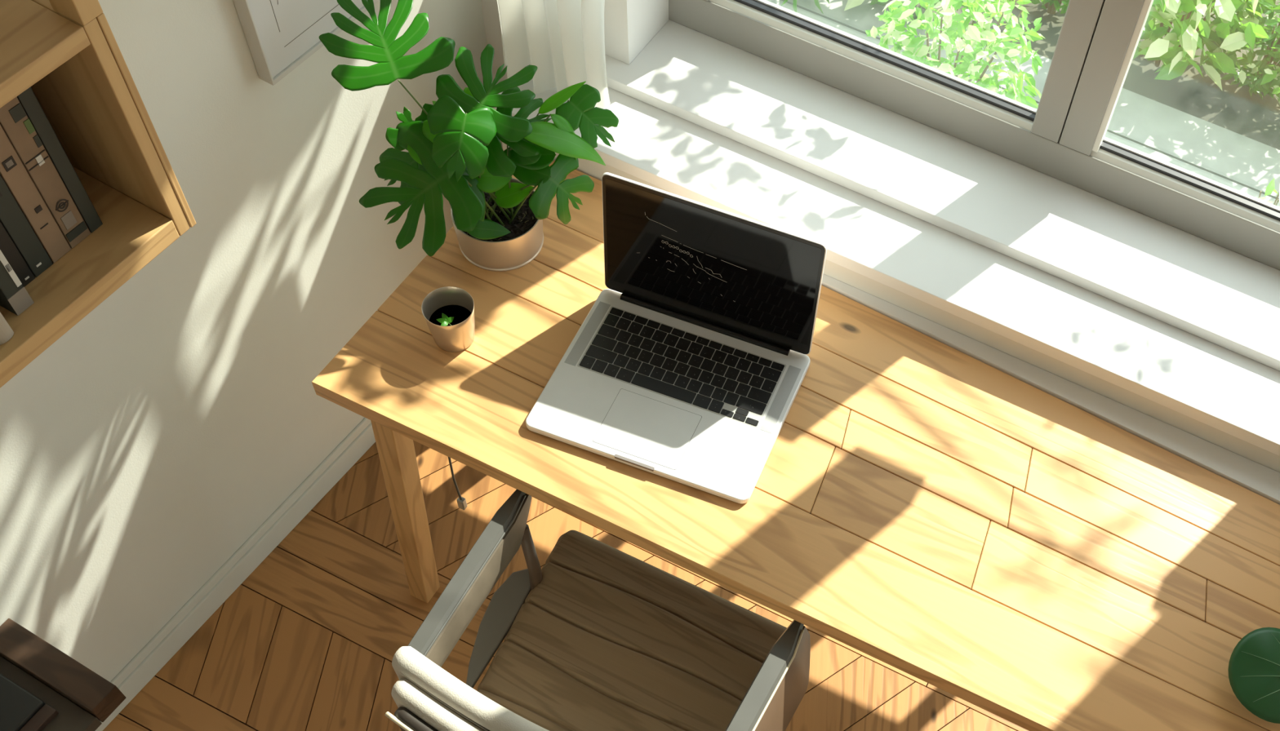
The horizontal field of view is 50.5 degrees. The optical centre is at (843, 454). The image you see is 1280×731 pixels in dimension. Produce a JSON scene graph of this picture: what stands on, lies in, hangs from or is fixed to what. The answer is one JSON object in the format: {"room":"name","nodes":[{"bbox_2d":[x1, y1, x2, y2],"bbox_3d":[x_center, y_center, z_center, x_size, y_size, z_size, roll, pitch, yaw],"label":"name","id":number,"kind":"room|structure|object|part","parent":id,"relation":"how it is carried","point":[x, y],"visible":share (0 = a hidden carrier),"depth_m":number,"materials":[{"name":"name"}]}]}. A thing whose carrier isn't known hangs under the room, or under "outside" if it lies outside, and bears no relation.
{"room":"home office","nodes":[
{"label":"home office","id":0,"kind":"room"},
{"bbox_2d":[0,0,503,682],"bbox_3d":[-1.391,-0.225,1.257,0.120,3.000,3.266,28,58,11],"label":"wall","id":1,"kind":"structure","parent":0,"point":[148,443],"depth_m":2.31,"materials":[{"name":"paint"}]},
{"bbox_2d":[0,618,125,730],"bbox_3d":[-1.393,0.503,2.073,0.231,0.050,0.475,28,58,11],"label":"wall shelf","id":2,"kind":"object","parent":1,"relation":"attached to","point":[82,699],"visible":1,"depth_m":2.16,"materials":[{"name":"brown wood"}]},
{"bbox_2d":[0,674,58,730],"bbox_3d":[-1.396,0.464,2.085,0.168,0.020,0.258,28,58,11],"label":"case","id":3,"kind":"object","parent":2,"relation":"on","point":[20,710],"visible":1,"depth_m":2.12,"materials":[{"name":"grey"}]},
{"bbox_2d":[0,0,196,387],"bbox_3d":[-1.181,-0.266,1.142,0.250,0.981,1.042,28,58,11],"label":"wall shelf","id":4,"kind":"object","parent":1,"relation":"attached to","point":[68,52],"visible":0.79,"depth_m":1.66,"materials":[{"name":"brown wood"}]},
{"bbox_2d":[0,312,13,345],"bbox_3d":[-1.083,-0.233,1.560,0.171,0.200,0.025,28,58,11],"label":"book","id":5,"kind":"object","parent":4,"relation":"on","point":[6,332],"visible":1,"depth_m":1.62,"materials":[{"name":"grey paper"}]},
{"bbox_2d":[0,249,34,315],"bbox_3d":[-1.075,-0.281,1.572,0.166,0.235,0.025,28,58,11],"label":"book","id":6,"kind":"object","parent":4,"relation":"on","point":[14,297],"visible":1,"depth_m":1.62,"materials":[{"name":"grey paper"}]},
{"bbox_2d":[0,221,35,287],"bbox_3d":[-1.084,-0.318,1.589,0.166,0.245,0.024,28,58,11],"label":"book","id":7,"kind":"object","parent":4,"relation":"on","point":[9,250],"visible":0.59,"depth_m":1.64,"materials":[{"name":"grey paper"}]},
{"bbox_2d":[0,174,53,277],"bbox_3d":[-1.071,-0.338,1.600,0.166,0.250,0.028,28,58,11],"label":"book","id":8,"kind":"object","parent":4,"relation":"on","point":[12,218],"visible":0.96,"depth_m":1.63,"materials":[{"name":"grey paper"}]},
{"bbox_2d":[0,124,71,262],"bbox_3d":[-1.056,-0.363,1.609,0.166,0.265,0.029,28,58,11],"label":"book","id":9,"kind":"object","parent":4,"relation":"on","point":[13,172],"visible":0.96,"depth_m":1.62,"materials":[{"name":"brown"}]},
{"bbox_2d":[34,204,42,213],"bbox_3d":[-0.988,-0.301,1.635,0.001,0.008,0.009,28,58,11],"label":"print","id":10,"kind":"object","parent":9,"relation":"on","point":[37,209],"depth_m":1.63},
{"bbox_2d":[0,96,90,248],"bbox_3d":[-1.041,-0.386,1.624,0.166,0.268,0.032,28,58,11],"label":"book","id":11,"kind":"object","parent":4,"relation":"on","point":[15,122],"visible":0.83,"depth_m":1.61,"materials":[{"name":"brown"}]},
{"bbox_2d":[8,102,26,123],"bbox_3d":[-0.958,-0.397,1.545,0.001,0.019,0.016,28,58,11],"label":"print","id":12,"kind":"object","parent":11,"relation":"attached to","point":[17,113],"depth_m":1.54},
{"bbox_2d":[23,118,35,133],"bbox_3d":[-0.958,-0.387,1.567,0.001,0.019,0.008,28,58,11],"label":"print","id":13,"kind":"object","parent":11,"relation":"on","point":[27,122],"depth_m":1.57},
{"bbox_2d":[32,134,42,147],"bbox_3d":[-0.960,-0.374,1.588,0.001,0.016,0.006,28,58,11],"label":"print","id":14,"kind":"object","parent":11,"relation":"on","point":[36,138],"depth_m":1.59},
{"bbox_2d":[17,86,102,232],"bbox_3d":[-1.029,-0.403,1.640,0.165,0.262,0.020,27,58,11],"label":"book","id":15,"kind":"object","parent":4,"relation":"on","point":[28,100],"visible":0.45,"depth_m":1.63,"materials":[{"name":"grey paper"}]},
{"bbox_3d":[-0.832,-0.664,1.252,0.046,0.603,0.029,28,58,11],"label":"post","id":16,"kind":"part","parent":4,"relation":"part of","materials":[{"name":"brown wood"}]},
{"bbox_2d":[95,417,375,730],"bbox_3d":[-1.474,0.580,2.471,0.012,0.085,2.905,28,58,11],"label":"baseboard","id":17,"kind":"structure","parent":1,"relation":"attached to","point":[207,600],"depth_m":2.72,"materials":[{"name":"paint"}]},
{"bbox_2d":[232,0,379,85],"bbox_3d":[-0.781,-0.929,1.980,0.029,0.640,0.453,28,58,11],"label":"picture frame","id":18,"kind":"object","parent":1,"relation":"attached to","point":[280,35],"visible":0.95,"depth_m":2.11,"materials":[{"name":"grey wood"}]},
{"bbox_2d":[450,177,543,271],"bbox_3d":[-0.609,-0.407,2.357,0.156,0.082,0.156,25,58,9],"label":"pot","id":19,"kind":"object","parent":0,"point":[520,239],"depth_m":2.32,"materials":[{"name":"beige ceramic"}]},
{"bbox_2d":[497,0,609,109],"bbox_3d":[-0.432,-1.064,1.855,0.291,1.500,0.076,25,58,9],"label":"curtain","id":20,"kind":"object","parent":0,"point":[565,39],"visible":0.87,"depth_m":2.37,"materials":[{"name":"white fabric"}]},
{"bbox_2d":[102,440,1028,730],"bbox_3d":[0.149,1.316,2.274,3.760,0.050,3.000,25,58,9],"label":"floor","id":21,"kind":"structure","parent":0,"point":[309,641],"depth_m":2.75,"materials":[{"name":"brown wood"}]},
{"bbox_2d":[384,489,810,730],"bbox_3d":[-0.393,0.454,2.258,0.594,0.802,0.561,25,58,9],"label":"desk chair","id":22,"kind":"object","parent":21,"relation":"on","point":[598,637],"visible":1,"depth_m":2.23,"materials":[{"name":"brown wood"}]},
{"bbox_2d":[391,679,484,730],"bbox_3d":[-0.450,0.502,1.962,0.452,0.348,0.061,25,58,9],"label":"backrest","id":23,"kind":"object","parent":22,"relation":"on","point":[423,704],"depth_m":1.84,"materials":[{"name":"fabric"}]},
{"bbox_3d":[-0.594,0.188,2.097,0.030,0.018,0.357,22,57,7],"label":"armrest","id":24,"kind":"part","parent":22,"relation":"part of","materials":[{"name":"grey leather"}]},
{"bbox_3d":[-0.453,0.460,1.975,0.452,0.348,0.067,25,58,9],"label":"backrest","id":25,"kind":"part","parent":22,"relation":"part of","materials":[{"name":"plastic"}]},
{"bbox_3d":[-0.583,0.216,2.127,0.030,0.067,0.358,21,57,7],"label":"arm panel","id":26,"kind":"part","parent":22,"relation":"part of","materials":[{"name":"white plastic"}]},
{"bbox_3d":[-0.605,0.302,2.292,0.055,0.012,0.263,19,57,5],"label":"panel","id":27,"kind":"part","parent":22,"relation":"part of","materials":[{"name":"grey leather"}]},
{"bbox_3d":[-0.536,0.198,2.302,0.027,0.201,0.077,-11,59,-14],"label":"arm post","id":28,"kind":"part","parent":22,"relation":"part of","materials":[{"name":"brown wood"}]},
{"bbox_3d":[-0.379,0.397,2.255,0.484,0.059,0.466,25,58,9],"label":"seat","id":29,"kind":"part","parent":22,"relation":"part of","materials":[{"name":"brown wood"}]},
{"bbox_3d":[-0.145,0.394,2.019,0.037,0.018,0.355,25,58,9],"label":"armrest","id":30,"kind":"part","parent":22,"relation":"part of","materials":[{"name":"grey leather"}]},
{"bbox_3d":[-0.129,0.440,2.069,0.059,0.119,0.355,25,58,9],"label":"arm panel","id":31,"kind":"part","parent":22,"relation":"part of","materials":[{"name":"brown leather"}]},
{"bbox_2d":[311,160,1279,730],"bbox_3d":[0.111,0.251,2.499,1.975,0.720,0.634,25,58,9],"label":"desk","id":32,"kind":"object","parent":21,"relation":"on","point":[928,510],"visible":0.8,"depth_m":2.18,"materials":[{"name":"brown wood"}]},
{"bbox_3d":[-0.816,0.106,2.501,0.090,0.683,0.057,25,58,9],"label":"leg","id":33,"kind":"part","parent":32,"relation":"part of","materials":[{"name":"brown wood"}]},
{"bbox_2d":[421,286,475,352],"bbox_3d":[-0.656,-0.222,2.230,0.084,0.084,0.084,25,58,9],"label":"plant pot","id":34,"kind":"object","parent":32,"relation":"on","point":[457,303],"visible":0.98,"depth_m":2.23,"materials":[{"name":"ceramic"}]},
{"bbox_2d":[435,313,453,326],"bbox_3d":[-0.662,-0.221,2.222,0.034,0.006,0.030,25,58,9],"label":"herb sprig","id":35,"kind":"object","parent":34,"relation":"in","point":[445,320],"visible":0.94,"depth_m":2.22,"materials":[{"name":"green plant"}]},
{"bbox_2d":[448,457,466,510],"bbox_3d":[-0.720,-0.009,2.426,0.024,0.412,0.014,25,58,9],"label":"charging cable","id":36,"kind":"object","parent":32,"relation":"hanging from","point":[462,504],"visible":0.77,"depth_m":2.57,"materials":[{"name":"grey plastic"}]},
{"bbox_2d":[319,0,618,271],"bbox_3d":[-0.611,-0.488,2.200,0.435,0.430,0.285,8,57,-2],"label":"monstera","id":37,"kind":"object","parent":32,"relation":"on","point":[497,218],"visible":1,"depth_m":2.17,"materials":[{"name":"green plant"}]},
{"bbox_3d":[-0.633,-0.492,2.193,0.122,0.319,0.073,25,58,9],"label":"stem","id":38,"kind":"part","parent":37,"relation":"part of","materials":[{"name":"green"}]},
{"bbox_3d":[-0.604,-0.468,2.211,0.005,0.268,0.011,25,58,9],"label":"stem","id":39,"kind":"part","parent":37,"relation":"part of","materials":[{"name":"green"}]},
{"bbox_3d":[-0.611,-0.431,2.246,0.040,0.169,0.059,25,58,9],"label":"stem","id":40,"kind":"part","parent":37,"relation":"part of","materials":[{"name":"green plant"}]},
{"bbox_3d":[-0.623,-0.427,2.260,0.054,0.139,0.005,-13,60,-15],"label":"stem","id":41,"kind":"part","parent":37,"relation":"part of","materials":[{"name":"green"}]},
{"bbox_3d":[-0.598,-0.440,2.277,0.039,0.129,0.051,25,58,9],"label":"stem","id":42,"kind":"part","parent":37,"relation":"part of","materials":[{"name":"green plant"}]},
{"bbox_3d":[-0.569,-0.461,2.271,0.005,0.168,0.018,25,58,9],"label":"stem","id":43,"kind":"part","parent":37,"relation":"part of","materials":[{"name":"green plant"}]},
{"bbox_3d":[-0.563,-0.481,2.261,0.064,0.210,0.106,25,58,9],"label":"stem","id":44,"kind":"part","parent":37,"relation":"part of","materials":[{"name":"green plant"}]},
{"bbox_3d":[-0.556,-0.494,2.264,0.112,0.220,0.077,25,58,9],"label":"stem","id":45,"kind":"part","parent":37,"relation":"part of","materials":[{"name":"green plant"}]},
{"bbox_3d":[-0.564,-0.443,2.290,0.124,0.120,0.053,25,58,9],"label":"stem","id":46,"kind":"part","parent":37,"relation":"part of","materials":[{"name":"green plant"}]},
{"bbox_3d":[-0.543,-0.436,2.288,0.065,0.120,0.043,25,58,9],"label":"stem","id":47,"kind":"part","parent":37,"relation":"part of","materials":[{"name":"green plant"}]},
{"bbox_2d":[525,172,826,503],"bbox_3d":[-0.272,-0.185,2.133,0.390,0.284,0.335,19,57,5],"label":"laptop","id":48,"kind":"object","parent":32,"relation":"on","point":[693,362],"visible":1,"depth_m":2.21,"materials":[{"name":"metal"}]},
{"bbox_2d":[564,301,610,366],"bbox_3d":[-0.437,-0.208,2.279,0.020,0.001,0.144,19,57,5],"label":"speaker grille","id":49,"kind":"object","parent":48,"relation":"attached to","point":[593,327],"depth_m":2.28,"materials":[{"name":"silver metal"}]},
{"bbox_2d":[760,365,800,433],"bbox_3d":[-0.105,-0.094,2.246,0.021,0.001,0.144,19,57,5],"label":"speaker grille","id":50,"kind":"object","parent":48,"relation":"attached to","point":[782,392],"depth_m":2.25,"materials":[{"name":"silver metal"}]},
{"bbox_2d":[1227,627,1279,724],"bbox_3d":[0.825,0.297,2.029,0.413,0.160,0.386,25,58,9],"label":"leaf","id":51,"kind":"object","parent":32,"relation":"on","point":[1254,664],"visible":1,"depth_m":2.01,"materials":[{"name":"green plant"}]},
{"bbox_2d":[480,0,669,150],"bbox_3d":[0.710,-0.728,1.841,3.100,3.000,0.220,25,58,9],"label":"wall","id":52,"kind":"structure","parent":0,"point":[629,25],"depth_m":2.51,"materials":[{"name":"white paint"}]},
{"bbox_2d":[668,0,1279,270],"bbox_3d":[0.459,-0.946,1.877,1.582,1.475,0.067,25,58,9],"label":"window","id":53,"kind":"structure","parent":52,"relation":"in","point":[1064,140],"depth_m":2.42,"materials":[{"name":"grey paint"}]},
{"bbox_2d":[502,142,1279,472],"bbox_3d":[0.628,0.083,2.640,2.830,0.772,0.195,25,58,9],"label":"windowsill edge","id":54,"kind":"structure","parent":0,"point":[1188,424],"depth_m":2.34,"materials":[{"name":"white paint"}]},
{"bbox_2d":[493,79,1279,456],"bbox_3d":[0.663,-0.132,2.305,2.840,0.028,0.203,25,58,9],"label":"windowsill","id":55,"kind":"structure","parent":54,"relation":"on","point":[1233,393],"depth_m":2.35,"materials":[{"name":"white paint"}]},
{"bbox_2d":[604,19,1279,371],"bbox_3d":[0.741,-0.276,2.376,2.840,0.024,0.252,25,58,9],"label":"windowsill","id":56,"kind":"structure","parent":54,"relation":"attached to","point":[1215,294],"depth_m":2.44,"materials":[{"name":"white paint"}]},
{"bbox_2d":[821,274,1279,505],"bbox_3d":[0.405,-0.083,2.330,1.730,0.024,0.078,25,58,9],"label":"trim","id":57,"kind":"structure","parent":54,"relation":"attached to","point":[1264,482],"depth_m":2.32,"materials":[{"name":"white paint"}]},
{"label":"outside","id":58,"kind":"structure","parent":0,"visible":0},
{"bbox_2d":[915,0,1279,150],"bbox_3d":[2.064,-2.557,5.124,12.000,0.180,7.070,25,58,9],"label":"ground","id":59,"kind":"structure","parent":58,"point":[1233,108],"depth_m":3.93,"materials":[{"name":"soil"}]},
{"bbox_2d":[844,0,975,19],"bbox_3d":[0.224,-1.467,3.836,0.542,0.577,0.549,25,58,9],"label":"shrub","id":60,"kind":"object","parent":59,"relation":"on","point":[851,3],"visible":0.11,"depth_m":3.87,"materials":[{"name":"green plant"}]},
{"bbox_2d":[766,0,1279,206],"bbox_3d":[1.005,-0.783,3.711,12.000,0.040,0.370,25,58,9],"label":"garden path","id":61,"kind":"object","parent":59,"relation":"on","point":[1246,165],"visible":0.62,"depth_m":3.77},
{"bbox_2d":[780,0,829,13],"bbox_3d":[-0.136,-1.474,3.769,0.446,0.456,0.452,-17,61,-17],"label":"shrub","id":62,"kind":"object","parent":61,"relation":"on","point":[816,2],"visible":0.86,"depth_m":3.78,"materials":[{"name":"green plant"}]},
{"bbox_2d":[1030,0,1069,14],"bbox_3d":[0.656,-1.464,3.863,0.397,0.424,0.354,25,58,9],"label":"shrub","id":63,"kind":"object","parent":59,"relation":"on","point":[1054,6],"visible":0.48,"depth_m":3.98,"materials":[{"name":"green plant"}]},
{"bbox_2d":[1132,0,1272,90],"bbox_3d":[0.955,-1.289,3.720,0.499,0.550,0.489,-3,58,-9],"label":"shrub","id":64,"kind":"object","parent":59,"relation":"on","point":[1188,32],"visible":0.87,"depth_m":3.68,"materials":[{"name":"green plant"}]},
{"bbox_2d":[1204,0,1279,104],"bbox_3d":[1.245,-1.192,3.788,0.454,0.388,0.423,25,58,9],"label":"shrub","id":65,"kind":"object","parent":59,"relation":"on","point":[1257,69],"visible":0.65,"depth_m":3.75,"materials":[{"name":"green plant"}]},
{"bbox_2d":[1260,19,1279,97],"bbox_3d":[1.404,-1.068,3.604,0.463,0.588,0.468,3,57,-5],"label":"shrub","id":66,"kind":"object","parent":59,"relation":"on","point":[1267,77],"visible":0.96,"depth_m":3.70,"materials":[{"name":"green plant"}]},
{"bbox_3d":[0.746,-0.336,3.401,12.000,0.020,0.825,25,58,9],"label":"lawn strip","id":67,"kind":"object","parent":59,"relation":"on","visible":0},
{"bbox_2d":[865,0,1044,108],"bbox_3d":[0.271,-0.959,3.338,0.482,0.675,0.456,25,58,9],"label":"shrub","id":68,"kind":"object","parent":67,"relation":"on","point":[976,36],"visible":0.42,"depth_m":3.19,"materials":[{"name":"green plant"}]},
{"bbox_2d":[1257,177,1279,207],"bbox_3d":[1.027,-0.501,3.269,0.246,0.448,0.243,6,57,-3],"label":"shrub","id":69,"kind":"object","parent":67,"relation":"on","point":[1270,188],"visible":0.05,"depth_m":3.15,"materials":[{"name":"green plant"}]}
]}

